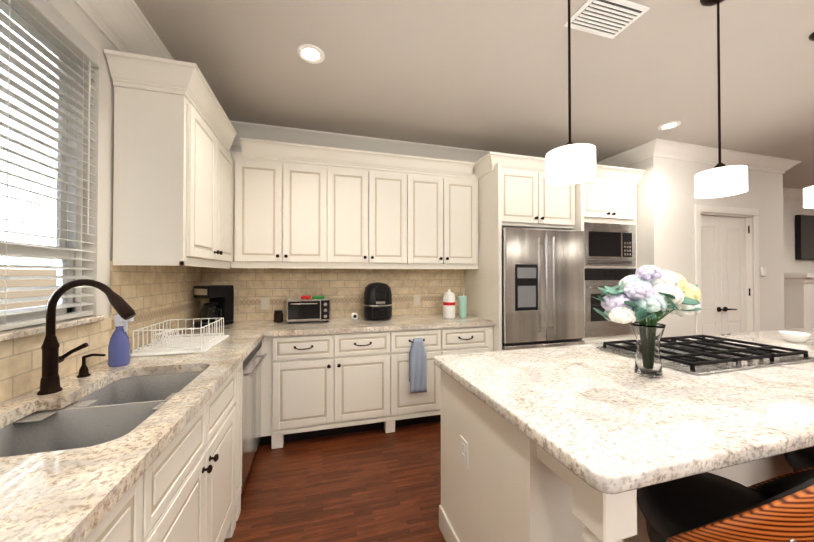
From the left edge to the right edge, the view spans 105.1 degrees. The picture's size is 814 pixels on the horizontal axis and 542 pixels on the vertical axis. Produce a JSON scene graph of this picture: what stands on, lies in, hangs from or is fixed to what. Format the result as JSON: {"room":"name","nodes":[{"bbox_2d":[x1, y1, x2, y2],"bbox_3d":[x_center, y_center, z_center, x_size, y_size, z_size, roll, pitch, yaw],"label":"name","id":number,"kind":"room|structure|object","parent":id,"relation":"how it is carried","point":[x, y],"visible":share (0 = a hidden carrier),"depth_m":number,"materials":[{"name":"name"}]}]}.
{"room":"kitchen","nodes":[
{"label":"kitchen","id":0,"kind":"room"},
{"bbox_2d":[47,0,117,318],"bbox_3d":[-1.115,-0.016,-0.230,0.150,2.740,6.670,0,-1,-16],"label":"window frame","id":1,"kind":"structure","parent":0,"point":[89,31],"depth_m":1.55,"materials":[{"name":"paint"}]},
{"bbox_2d":[0,0,83,322],"bbox_3d":[-1.415,-0.423,0.937,0.175,1.320,1.230,0,-1,-16],"label":"window","id":2,"kind":"structure","parent":1,"relation":"in","point":[15,215],"depth_m":1.33,"materials":[{"name":"white glass"}]},
{"bbox_2d":[0,0,99,330],"bbox_3d":[-1.386,-0.437,0.945,0.070,1.288,1.206,0,-1,-16],"label":"window blinds","id":3,"kind":"object","parent":2,"relation":"attached to","point":[48,20],"visible":1,"depth_m":1.27,"materials":[{"name":"white plastic"}]},
{"bbox_2d":[0,315,104,341],"bbox_3d":[-1.376,0.224,0.941,0.095,0.025,1.230,0,-1,-16],"label":"window sill","id":4,"kind":"structure","parent":1,"relation":"attached to","point":[12,334],"depth_m":1.21,"materials":[{"name":"stone"}]},
{"bbox_2d":[0,318,111,402],"bbox_3d":[-1.162,0.336,0.236,0.008,0.214,2.900,0,-1,-16],"label":"tile backsplash","id":5,"kind":"structure","parent":1,"relation":"attached to","point":[20,366],"depth_m":1.21,"materials":[{"name":"tile"}]},
{"bbox_2d":[72,0,173,59],"bbox_3d":[-0.970,-1.300,-0.175,0.150,0.170,6.370,0,-1,-16],"label":"crown molding","id":6,"kind":"structure","parent":1,"relation":"attached to","point":[123,25],"depth_m":1.63,"materials":[{"name":"paint"}]},
{"bbox_2d":[110,260,200,350],"bbox_3d":[-1.721,0.208,2.244,0.008,0.514,1.266,0,-1,-16],"label":"tile backsplash","id":7,"kind":"structure","parent":1,"relation":"attached to","point":[139,289],"depth_m":2.06,"materials":[{"name":"tile"}]},
{"bbox_2d":[111,73,233,268],"bbox_3d":[-1.505,-0.535,2.138,0.344,0.970,0.930,0,-1,-16],"label":"upper cabinet","id":8,"kind":"object","parent":1,"relation":"attached to","point":[175,133],"depth_m":1.71,"materials":[{"name":"paint"}]},
{"bbox_2d":[224,421,445,541],"bbox_3d":[4.256,1.420,1.251,11.300,0.100,6.670,0,-1,-16],"label":"floor","id":9,"kind":"structure","parent":0,"point":[379,485],"depth_m":1.97,"materials":[{"name":"brown wood"}]},
{"bbox_2d":[83,447,166,541],"bbox_3d":[-0.907,0.925,0.482,0.631,0.874,0.571,0,-1,-16],"label":"base cabinet","id":10,"kind":"object","parent":9,"relation":"on","point":[140,515],"depth_m":0.78,"materials":[{"name":"paint"}]},
{"bbox_2d":[167,362,242,469],"bbox_3d":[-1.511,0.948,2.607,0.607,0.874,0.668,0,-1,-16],"label":"drawer fronts","id":11,"kind":"object","parent":9,"relation":"on","point":[214,434],"depth_m":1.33,"materials":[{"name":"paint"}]},
{"bbox_2d":[0,320,273,541],"bbox_3d":[-1.022,0.472,0.931,0.647,0.040,4.167,0,-1,-16],"label":"countertop","id":12,"kind":"structure","parent":11,"relation":"on","point":[73,495],"depth_m":0.76,"materials":[{"name":"stone"}]},
{"bbox_2d":[37,279,135,394],"bbox_3d":[-1.227,0.243,1.220,0.306,0.423,0.110,0,-1,-16],"label":"faucet","id":13,"kind":"object","parent":12,"relation":"on","point":[52,359],"visible":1,"depth_m":1.17,"materials":[{"name":"brown metal"}]},
{"bbox_2d":[76,354,105,377],"bbox_3d":[-1.375,0.408,1.359,0.098,0.096,0.043,0,-1,-16],"label":"soap dispenser","id":14,"kind":"object","parent":12,"relation":"on","point":[83,371],"visible":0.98,"depth_m":1.35,"materials":[{"name":"brown metal"}]},
{"bbox_2d":[0,371,202,456],"bbox_3d":[-1.079,0.605,1.128,0.530,0.220,0.860,0,-1,-16],"label":"sink","id":15,"kind":"object","parent":12,"relation":"in","point":[114,410],"visible":0.31,"depth_m":1.13,"materials":[{"name":"metal"}]},
{"bbox_2d":[108,314,133,366],"bbox_3d":[-1.393,0.335,1.521,0.095,0.245,0.079,0,-1,-16],"label":"spray bottle","id":16,"kind":"object","parent":12,"relation":"on","point":[119,350],"visible":0.98,"depth_m":1.50,"materials":[{"name":"blue plastic"}]},
{"bbox_2d":[130,318,228,356],"bbox_3d":[-1.381,0.392,1.934,0.380,0.139,0.490,0,-1,-16],"label":"dish rack","id":17,"kind":"object","parent":12,"relation":"on","point":[174,344],"visible":0.98,"depth_m":1.82,"materials":[{"name":"white metal"}]},
{"bbox_2d":[188,320,263,332],"bbox_3d":[-1.487,0.490,2.623,0.420,0.040,0.657,0,-1,-16],"label":"countertop","id":18,"kind":"structure","parent":11,"relation":"on","point":[231,328],"depth_m":2.59,"materials":[{"name":"stone"}]},
{"bbox_2d":[193,285,233,327],"bbox_3d":[-1.661,0.298,2.700,0.216,0.345,0.241,0,-1,19],"label":"coffee maker","id":19,"kind":"object","parent":18,"relation":"on","point":[220,304],"visible":0.9,"depth_m":2.65,"materials":[{"name":"black plastic"}]},
{"bbox_2d":[241,340,266,493],"bbox_3d":[-1.286,0.936,2.012,0.628,0.860,0.592,0,-1,-16],"label":"dishwasher","id":20,"kind":"object","parent":11,"relation":"in","point":[251,420],"visible":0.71,"depth_m":2.01,"materials":[{"name":"silver metal"}]},
{"bbox_2d":[261,330,400,448],"bbox_3d":[-0.695,0.951,2.847,1.090,0.874,0.642,0,-1,-16],"label":"base cabinet","id":21,"kind":"object","parent":9,"relation":"on","point":[318,385],"depth_m":2.54,"materials":[{"name":"paint"}]},
{"bbox_2d":[401,326,492,425],"bbox_3d":[0.227,0.953,3.104,1.066,0.874,0.642,0,-1,-16],"label":"base cabinet","id":22,"kind":"object","parent":9,"relation":"on","point":[425,407],"depth_m":2.78,"materials":[{"name":"paint"}]},
{"bbox_2d":[409,338,426,393],"bbox_3d":[0.094,0.817,2.702,0.152,0.459,0.055,0,-1,-16],"label":"hanging towel","id":23,"kind":"object","parent":22,"relation":"hanging from","point":[417,368],"visible":1,"depth_m":2.69,"materials":[{"name":"grey fabric"}]},
{"bbox_2d":[465,152,584,350],"bbox_3d":[1.183,0.148,3.345,1.065,2.490,0.707,0,-1,-16],"label":"tall cabinet","id":24,"kind":"object","parent":9,"relation":"on","point":[516,191],"visible":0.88,"depth_m":3.07,"materials":[{"name":"paint"}]},
{"bbox_2d":[502,227,584,349],"bbox_3d":[1.243,0.491,3.283,0.890,1.778,0.776,0,-1,-16],"label":"refrigerator","id":25,"kind":"object","parent":9,"relation":"on","point":[542,287],"visible":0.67,"depth_m":2.95,"materials":[{"name":"silver metal"}]},
{"bbox_2d":[584,164,644,343],"bbox_3d":[2.127,0.151,3.610,0.893,2.490,0.702,0,-1,-16],"label":"tall cabinet","id":26,"kind":"object","parent":9,"relation":"on","point":[610,194],"visible":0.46,"depth_m":3.34,"materials":[{"name":"paint"}]},
{"bbox_2d":[584,222,635,265],"bbox_3d":[2.163,-0.282,3.328,0.728,0.450,0.038,0,-1,-16],"label":"built-in microwave","id":27,"kind":"object","parent":26,"relation":"in","point":[607,244],"visible":0.9,"depth_m":3.31,"materials":[{"name":"silver metal"}]},
{"bbox_2d":[584,268,637,337],"bbox_3d":[2.171,0.330,3.291,0.728,0.725,0.101,0,-1,-16],"label":"wall oven","id":28,"kind":"object","parent":26,"relation":"in","point":[597,324],"visible":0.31,"depth_m":3.26,"materials":[{"name":"silver metal"}]},
{"bbox_2d":[439,370,792,541],"bbox_3d":[1.980,0.938,1.673,3.482,0.873,1.034,0,-1,-16],"label":"base cabinet","id":29,"kind":"object","parent":9,"relation":"on","point":[503,479],"visible":0.15,"depth_m":1.11,"materials":[{"name":"paint"}]},
{"bbox_2d":[434,327,813,493],"bbox_3d":[1.990,0.480,1.665,3.550,0.040,1.075,0,-1,-16],"label":"countertop","id":30,"kind":"structure","parent":29,"relation":"on","point":[603,421],"depth_m":1.03,"materials":[{"name":"stone"}]},
{"bbox_2d":[630,322,665,378],"bbox_3d":[1.052,0.343,1.361,0.124,0.225,0.124,0,-1,-16],"label":"glass vase","id":31,"kind":"object","parent":30,"relation":"on","point":[648,362],"visible":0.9,"depth_m":1.33,"materials":[{"name":"clear glass"}]},
{"bbox_2d":[591,265,701,325],"bbox_3d":[1.055,0.200,1.346,0.506,0.452,0.280,0,-1,-16],"label":"bouquet","id":32,"kind":"object","parent":31,"relation":"in","point":[654,293],"visible":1,"depth_m":1.29,"materials":[{"name":"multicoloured plant"}]},
{"bbox_2d":[596,335,813,374],"bbox_3d":[1.615,0.437,1.725,0.880,0.045,0.520,0,-1,-16],"label":"gas cooktop","id":33,"kind":"object","parent":30,"relation":"in","point":[697,355],"visible":0.92,"depth_m":1.61,"materials":[{"name":"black metal"}]},
{"bbox_2d":[778,331,810,342],"bbox_3d":[2.533,0.433,2.043,0.136,0.060,0.136,0,-1,-16],"label":"bowl","id":34,"kind":"object","parent":30,"relation":"on","point":[795,337],"visible":1,"depth_m":2.02,"materials":[{"name":"white ceramic"}]},
{"bbox_2d":[637,467,813,541],"bbox_3d":[0.901,0.908,0.879,0.475,0.917,0.421,0,-1,-25],"label":"stool","id":35,"kind":"object","parent":9,"relation":"on","point":[706,507],"visible":0.94,"depth_m":0.84,"materials":[{"name":"black leather"}]},
{"bbox_2d":[784,273,813,328],"bbox_3d":[7.088,0.722,5.066,2.000,1.380,0.550,0,-1,-16],"label":"fireplace","id":36,"kind":"object","parent":9,"relation":"on","point":[798,300],"visible":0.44,"depth_m":4.93,"materials":[{"name":"paint"}]},
{"bbox_2d":[784,446,813,471],"bbox_3d":[1.632,0.910,1.082,0.475,0.917,0.421,0,-1,-23],"label":"stool","id":37,"kind":"object","parent":9,"relation":"on","point":[800,459],"visible":0.4,"depth_m":1.15,"materials":[{"name":"black leather"}]},
{"bbox_2d":[264,313,494,336],"bbox_3d":[-0.213,0.494,2.978,1.985,0.040,0.657,0,-1,-16],"label":"countertop","id":38,"kind":"structure","parent":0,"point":[427,321],"depth_m":2.77,"materials":[{"name":"stone"}]},
{"bbox_2d":[274,310,282,322],"bbox_3d":[-1.192,0.419,2.895,0.080,0.107,0.080,0,-1,-16],"label":"jar","id":39,"kind":"object","parent":38,"relation":"on","point":[278,315],"visible":1,"depth_m":2.86,"materials":[{"name":"brown"}]},
{"bbox_2d":[286,297,330,322],"bbox_3d":[-0.922,0.367,2.942,0.385,0.212,0.294,0,-1,-16],"label":"toaster oven","id":40,"kind":"object","parent":38,"relation":"on","point":[302,310],"visible":0.98,"depth_m":2.83,"materials":[{"name":"silver metal"}]},
{"bbox_2d":[301,295,323,298],"bbox_3d":[-0.890,0.246,2.950,0.210,0.028,0.110,0,-1,-16],"label":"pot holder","id":41,"kind":"object","parent":40,"relation":"on","point":[309,297],"visible":1,"depth_m":2.90,"materials":[{"name":"red"}]},
{"bbox_2d":[351,313,357,318],"bbox_3d":[-0.517,0.443,3.082,0.066,0.062,0.067,0,-1,-16],"label":"timer","id":42,"kind":"object","parent":38,"relation":"on","point":[354,315],"visible":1,"depth_m":3.06,"materials":[{"name":"white plastic"}]},
{"bbox_2d":[363,282,391,320],"bbox_3d":[-0.281,0.293,3.071,0.287,0.362,0.358,0,-1,-16],"label":"air fryer","id":43,"kind":"object","parent":38,"relation":"on","point":[377,304],"visible":1,"depth_m":2.98,"materials":[{"name":"black plastic"}]},
{"bbox_2d":[443,289,454,317],"bbox_3d":[0.431,0.332,3.182,0.126,0.287,0.124,0,-1,-16],"label":"bottle","id":44,"kind":"object","parent":38,"relation":"on","point":[449,304],"visible":1,"depth_m":3.13,"materials":[{"name":"white plastic"}]},
{"bbox_2d":[458,288,466,317],"bbox_3d":[0.571,0.325,3.200,0.092,0.300,0.092,0,-1,-16],"label":"tumbler","id":45,"kind":"object","parent":38,"relation":"on","point":[462,300],"visible":1,"depth_m":3.17,"materials":[{"name":"teal plastic"}]},
{"bbox_2d":[230,120,542,161],"bbox_3d":[0.358,-1.261,3.423,4.280,0.170,0.150,0,-1,-16],"label":"crown molding","id":46,"kind":"structure","parent":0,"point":[243,129],"depth_m":3.13,"materials":[{"name":"paint"}]},
{"bbox_2d":[134,0,813,188],"bbox_3d":[4.256,-1.420,1.282,11.300,0.100,6.670,0,-1,-16],"label":"ceiling","id":47,"kind":"structure","parent":0,"point":[488,75],"depth_m":2.13,"materials":[{"name":"paint"}]},
{"bbox_2d":[296,44,324,63],"bbox_3d":[-0.604,-1.358,1.957,0.169,0.008,0.169,0,-1,-22],"label":"recessed light","id":48,"kind":"object","parent":47,"relation":"in","point":[310,53],"depth_m":1.95,"materials":[{"name":"glass"}]},
{"bbox_2d":[546,0,595,184],"bbox_3d":[0.671,-0.874,1.289,0.184,0.990,0.184,0,-1,-16],"label":"pendant light","id":49,"kind":"object","parent":47,"relation":"hanging from","point":[569,162],"visible":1,"depth_m":1.23,"materials":[{"name":"white glass"}]},
{"bbox_2d":[563,0,649,38],"bbox_3d":[1.064,-1.358,1.674,0.350,0.014,0.220,0,-1,-16],"label":"ceiling vent","id":50,"kind":"object","parent":47,"relation":"in","point":[611,19],"visible":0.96,"depth_m":1.66,"materials":[{"name":"white plastic"}]},
{"bbox_2d":[658,121,681,129],"bbox_3d":[2.436,-1.348,2.897,0.169,0.008,0.169,0,-1,-22],"label":"recessed light","id":51,"kind":"object","parent":47,"relation":"in","point":[669,125],"depth_m":2.89,"materials":[{"name":"paint"}]},
{"bbox_2d":[694,0,747,197],"bbox_3d":[1.528,-0.872,1.528,0.184,0.990,0.184,0,-1,-16],"label":"pendant light","id":52,"kind":"object","parent":47,"relation":"hanging from","point":[719,179],"visible":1,"depth_m":1.50,"materials":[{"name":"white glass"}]},
{"bbox_2d":[803,32,813,207],"bbox_3d":[2.386,-0.869,1.767,0.184,0.990,0.184,0,-1,-16],"label":"pendant light","id":53,"kind":"object","parent":47,"relation":"hanging from","point":[808,197],"visible":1,"depth_m":1.79,"materials":[{"name":"white glass"}]},
{"bbox_2d":[230,146,813,317],"bbox_3d":[3.454,0.035,4.427,11.150,2.740,0.150,0,-1,-16],"label":"wall","id":54,"kind":"structure","parent":0,"point":[792,208],"depth_m":5.17,"materials":[{"name":"paint"}]},
{"bbox_2d":[201,267,464,320],"bbox_3d":[-0.614,0.216,3.208,2.636,0.519,0.008,0,-1,-16],"label":"tile backsplash","id":55,"kind":"structure","parent":54,"relation":"attached to","point":[270,283],"depth_m":3.17,"materials":[{"name":"tile"}]},
{"bbox_2d":[261,297,268,309],"bbox_3d":[-1.359,0.311,2.992,0.070,0.115,0.006,0,-1,-16],"label":"electrical outlet plate","id":56,"kind":"object","parent":55,"relation":"attached to","point":[264,302],"depth_m":2.99,"materials":[{"name":"beige plastic"}]},
{"bbox_2d":[112,295,459,328],"bbox_3d":[-0.445,0.291,2.596,2.638,0.048,1.260,0,-1,-16],"label":"tile band","id":57,"kind":"object","parent":55,"relation":"attached to","point":[153,314],"visible":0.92,"depth_m":2.94,"materials":[{"name":"beige tile"}]},
{"bbox_2d":[414,295,419,304],"bbox_3d":[0.111,0.316,3.402,0.070,0.115,0.006,0,-1,-16],"label":"electrical outlet plate","id":58,"kind":"object","parent":55,"relation":"attached to","point":[416,297],"depth_m":3.40,"materials":[{"name":"beige plastic"}]},
{"bbox_2d":[231,138,477,268],"bbox_3d":[-0.405,-0.560,3.063,2.314,1.080,0.412,0,-1,-16],"label":"upper cabinet","id":59,"kind":"object","parent":54,"relation":"attached to","point":[295,205],"visible":1,"depth_m":2.88,"materials":[{"name":"paint"}]},
{"bbox_2d":[795,215,813,259],"bbox_3d":[7.062,-0.556,5.323,1.260,0.740,0.058,0,-1,-16],"label":"wall-mounted tv","id":60,"kind":"object","parent":54,"relation":"attached to","point":[804,234],"visible":0.92,"depth_m":5.17,"materials":[{"name":"black plastic"}]},
{"bbox_2d":[624,156,784,337],"bbox_3d":[3.536,0.029,3.961,2.140,2.740,0.789,0,-1,-16],"label":"wall","id":61,"kind":"structure","parent":0,"point":[667,200],"depth_m":3.44,"materials":[{"name":"paint"}]},
{"bbox_2d":[596,144,651,166],"bbox_3d":[2.474,-1.280,3.597,0.110,0.130,0.630,0,-1,-16],"label":"crown molding","id":62,"kind":"structure","parent":61,"relation":"attached to","point":[635,154],"depth_m":3.53,"materials":[{"name":"paint"}]},
{"bbox_2d":[644,138,800,173],"bbox_3d":[3.657,-1.280,3.542,2.360,0.130,0.110,0,-1,-16],"label":"crown molding","id":63,"kind":"structure","parent":61,"relation":"attached to","point":[656,147],"depth_m":3.47,"materials":[{"name":"paint"}]},
{"bbox_2d":[701,215,749,334],"bbox_3d":[3.678,0.373,3.634,0.866,2.029,0.110,0,-1,-16],"label":"pantry door","id":64,"kind":"structure","parent":61,"relation":"in","point":[723,256],"depth_m":3.66,"materials":[{"name":"paint"}]},
{"bbox_2d":[694,204,759,334],"bbox_3d":[3.677,0.329,3.640,1.050,2.135,0.138,0,-1,-16],"label":"door frame","id":65,"kind":"structure","parent":61,"relation":"attached to","point":[752,262],"depth_m":3.70,"materials":[{"name":"paint"}]},
{"bbox_2d":[760,267,765,276],"bbox_3d":[4.279,0.007,3.746,0.075,0.120,0.023,0,-1,-16],"label":"light switch","id":66,"kind":"object","parent":61,"relation":"attached to","point":[763,271],"visible":1,"depth_m":3.73,"materials":[{"name":"white plastic"}]},
{"bbox_2d":[783,187,802,199],"bbox_3d":[6.596,-1.262,5.176,4.400,0.130,0.120,0,-1,-16],"label":"crown molding","id":67,"kind":"structure","parent":61,"relation":"attached to","point":[790,193],"depth_m":5.10,"materials":[{"name":"paint"}]}
]}

